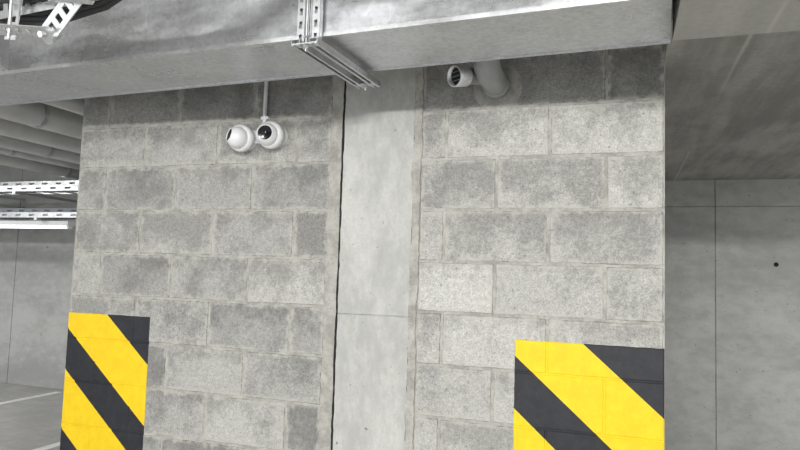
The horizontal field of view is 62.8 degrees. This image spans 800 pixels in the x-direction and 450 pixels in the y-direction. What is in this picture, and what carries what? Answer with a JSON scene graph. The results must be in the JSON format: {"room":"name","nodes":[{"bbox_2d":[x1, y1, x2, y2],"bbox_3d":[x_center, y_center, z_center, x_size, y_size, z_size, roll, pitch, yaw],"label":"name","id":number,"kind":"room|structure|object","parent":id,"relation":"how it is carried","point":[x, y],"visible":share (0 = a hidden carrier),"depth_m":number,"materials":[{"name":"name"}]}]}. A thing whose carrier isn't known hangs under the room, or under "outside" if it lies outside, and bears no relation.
{"room":"underground parking garage","nodes":[
{"label":"underground parking garage","id":0,"kind":"room"},
{"bbox_2d":[0,383,63,449],"bbox_3d":[-3.164,1.756,1.599,21.000,0.100,13.100,0,-5,19],"label":"floor","id":1,"kind":"structure","parent":0,"point":[29,424],"depth_m":7.11,"materials":[{"name":"concrete"}]},
{"bbox_2d":[0,392,61,404],"bbox_3d":[-5.382,1.953,5.858,0.100,0.004,5.750,0,-5,19],"label":"parking line","id":2,"kind":"object","parent":1,"relation":"on","point":[51,393],"visible":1,"depth_m":8.12,"materials":[{"name":"paint"}]},
{"bbox_2d":[33,442,59,449],"bbox_3d":[-3.479,1.964,5.211,0.100,0.004,5.750,0,-5,19],"label":"parking line","id":3,"kind":"object","parent":1,"relation":"on","point":[57,444],"visible":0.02,"depth_m":6.00,"materials":[{"name":"paint"}]},
{"bbox_2d":[333,67,415,449],"bbox_3d":[-0.097,0.383,3.397,0.386,3.102,0.244,0,-5,19],"label":"concrete column","id":4,"kind":"structure","parent":1,"relation":"on","point":[371,363],"depth_m":3.29,"materials":[{"name":"grey concrete"}]},
{"bbox_2d":[0,147,79,169],"bbox_3d":[-4.131,-0.959,5.232,0.111,0.405,6.899,0,-5,19],"label":"ceiling pipe","id":5,"kind":"object","parent":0,"point":[12,153],"depth_m":6.58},
{"bbox_2d":[0,154,79,178],"bbox_3d":[-4.557,-0.947,5.375,0.171,0.435,6.899,0,-5,19],"label":"ceiling pipe","id":6,"kind":"object","parent":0,"point":[16,162],"depth_m":7.09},
{"bbox_2d":[0,135,80,163],"bbox_3d":[-3.705,-0.944,5.086,0.161,0.430,6.899,0,-5,19],"label":"ceiling pipe","id":7,"kind":"object","parent":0,"point":[6,142],"depth_m":6.03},
{"bbox_2d":[0,118,81,153],"bbox_3d":[-3.185,-0.936,4.909,0.201,0.439,6.899,0,-5,19],"label":"ceiling pipe","id":8,"kind":"object","parent":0,"point":[8,128],"depth_m":5.37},
{"bbox_2d":[0,102,82,138],"bbox_3d":[-2.673,-0.933,4.735,0.201,0.439,6.899,0,-5,19],"label":"ceiling pipe","id":9,"kind":"object","parent":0,"point":[39,115],"depth_m":4.77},
{"bbox_2d":[41,99,83,115],"bbox_3d":[-2.256,-0.963,4.596,0.111,0.375,6.899,0,-5,19],"label":"ceiling pipe","id":10,"kind":"object","parent":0,"point":[73,105],"depth_m":4.49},
{"bbox_2d":[70,44,664,449],"bbox_3d":[-0.366,0.380,3.489,3.285,3.100,0.243,0,-5,19],"label":"wall","id":11,"kind":"structure","parent":0,"point":[542,218],"depth_m":3.35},
{"bbox_2d":[60,312,149,449],"bbox_3d":[-1.706,1.064,3.759,0.587,1.095,0.009,0,-5,19],"label":"hazard stripe marking","id":12,"kind":"object","parent":11,"relation":"attached to","point":[104,396],"visible":1,"depth_m":3.77,"materials":[{"name":"paint"}]},
{"bbox_2d":[226,81,287,151],"bbox_3d":[-0.762,-0.788,3.510,0.328,0.791,0.177,0,-5,19],"label":"security camera","id":13,"kind":"object","parent":11,"relation":"attached to","point":[270,134],"visible":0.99,"depth_m":3.45,"materials":[{"name":"white plastic"}]},
{"bbox_2d":[318,67,424,449],"bbox_3d":[-0.152,0.372,3.290,0.517,3.100,0.011,0,-5,19],"label":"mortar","id":14,"kind":"object","parent":11,"relation":"attached to","point":[333,223],"visible":0.88,"depth_m":3.32,"materials":[{"name":"grey concrete"}]},
{"bbox_2d":[447,59,521,111],"bbox_3d":[0.394,-0.872,3.029,0.235,0.623,0.396,-1,-5,29],"label":"drain pipe","id":15,"kind":"object","parent":11,"relation":"attached to","point":[497,85],"visible":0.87,"depth_m":3.00,"materials":[{"name":"grey plastic"}]},
{"bbox_2d":[513,340,663,449],"bbox_3d":[0.822,1.079,2.900,0.645,1.094,0.008,0,-5,19],"label":"hazard stripe marking","id":16,"kind":"object","parent":11,"relation":"attached to","point":[568,396],"visible":1,"depth_m":2.92,"materials":[{"name":"paint"}]},
{"bbox_2d":[0,165,799,449],"bbox_3d":[-1.048,0.682,7.806,21.000,3.100,0.202,0,-5,19],"label":"wall","id":17,"kind":"structure","parent":0,"point":[732,247],"depth_m":6.32,"materials":[{"name":"concrete"}]},
{"bbox_2d":[0,212,76,221],"bbox_3d":[-5.675,-0.059,8.629,9.700,0.090,1.329,0,-5,19],"label":"cable tray","id":18,"kind":"object","parent":17,"relation":"attached to","point":[41,216],"visible":0.2,"depth_m":7.48,"materials":[{"name":"metal"}]},
{"bbox_2d":[0,221,75,228],"bbox_3d":[-4.422,-0.001,7.654,1.500,0.090,0.120,0,-5,19],"label":"fluorescent light","id":19,"kind":"object","parent":18,"relation":"attached to","point":[3,224],"visible":0.98,"depth_m":7.52,"materials":[{"name":"white plastic"}]},
{"bbox_2d":[0,208,76,220],"bbox_3d":[-5.608,-0.133,8.825,9.700,0.090,0.929,0,-5,19],"label":"cable tray","id":20,"kind":"object","parent":17,"relation":"attached to","point":[1,209],"visible":0.07,"depth_m":7.98,"materials":[{"name":"metal"}]},
{"bbox_2d":[0,185,77,207],"bbox_3d":[-5.715,-0.330,8.507,9.700,0.090,1.629,0,-5,19],"label":"cable tray","id":21,"kind":"object","parent":17,"relation":"attached to","point":[32,191],"visible":0.34,"depth_m":7.20,"materials":[{"name":"metal"}]},
{"bbox_2d":[665,0,799,180],"bbox_3d":[4.962,-0.804,3.452,6.814,0.409,4.406,0,-5,19],"label":"ceiling","id":22,"kind":"structure","parent":0,"point":[732,103],"depth_m":3.75,"materials":[{"name":"concrete"}]},
{"bbox_3d":[-3.062,-1.483,1.842,21.000,0.200,13.100,0,-5,19],"label":"ceiling","id":23,"kind":"structure","parent":0,"visible":0},
{"bbox_2d":[0,180,78,200],"bbox_3d":[-5.639,-0.432,8.728,9.700,0.090,1.179,0,-5,19],"label":"cable tray","id":24,"kind":"object","parent":23,"relation":"hanging from","point":[24,183],"visible":0.14,"depth_m":7.71,"materials":[{"name":"metal"}]},
{"bbox_2d":[0,0,121,43],"bbox_3d":[-1.221,-0.958,2.288,1.413,0.664,0.262,0,-5,19],"label":"cable tray","id":25,"kind":"object","parent":23,"relation":"attached to","point":[49,16],"visible":1,"depth_m":2.31,"materials":[{"name":"metal"}]},
{"bbox_2d":[291,0,379,89],"bbox_3d":[-0.244,-0.929,2.765,0.111,0.589,0.600,0,-5,22],"label":"support bracket","id":26,"kind":"object","parent":23,"relation":"attached to","point":[315,42],"visible":0.98,"depth_m":2.56,"materials":[{"name":"metal"}]},
{"bbox_2d":[0,0,671,105],"bbox_3d":[-2.545,-0.859,3.656,7.501,0.342,0.491,0,-5,22],"label":"ventilation duct","id":27,"kind":"object","parent":26,"relation":"on","point":[132,46],"visible":0.91,"depth_m":2.69,"materials":[{"name":"metal"}]},
{"bbox_2d":[673,0,799,40],"bbox_3d":[4.118,-0.961,0.971,6.818,0.519,0.840,0,-5,19],"label":"concrete beam","id":28,"kind":"structure","parent":23,"relation":"attached to","point":[692,19],"depth_m":2.22,"materials":[{"name":"grey concrete"}]}
]}

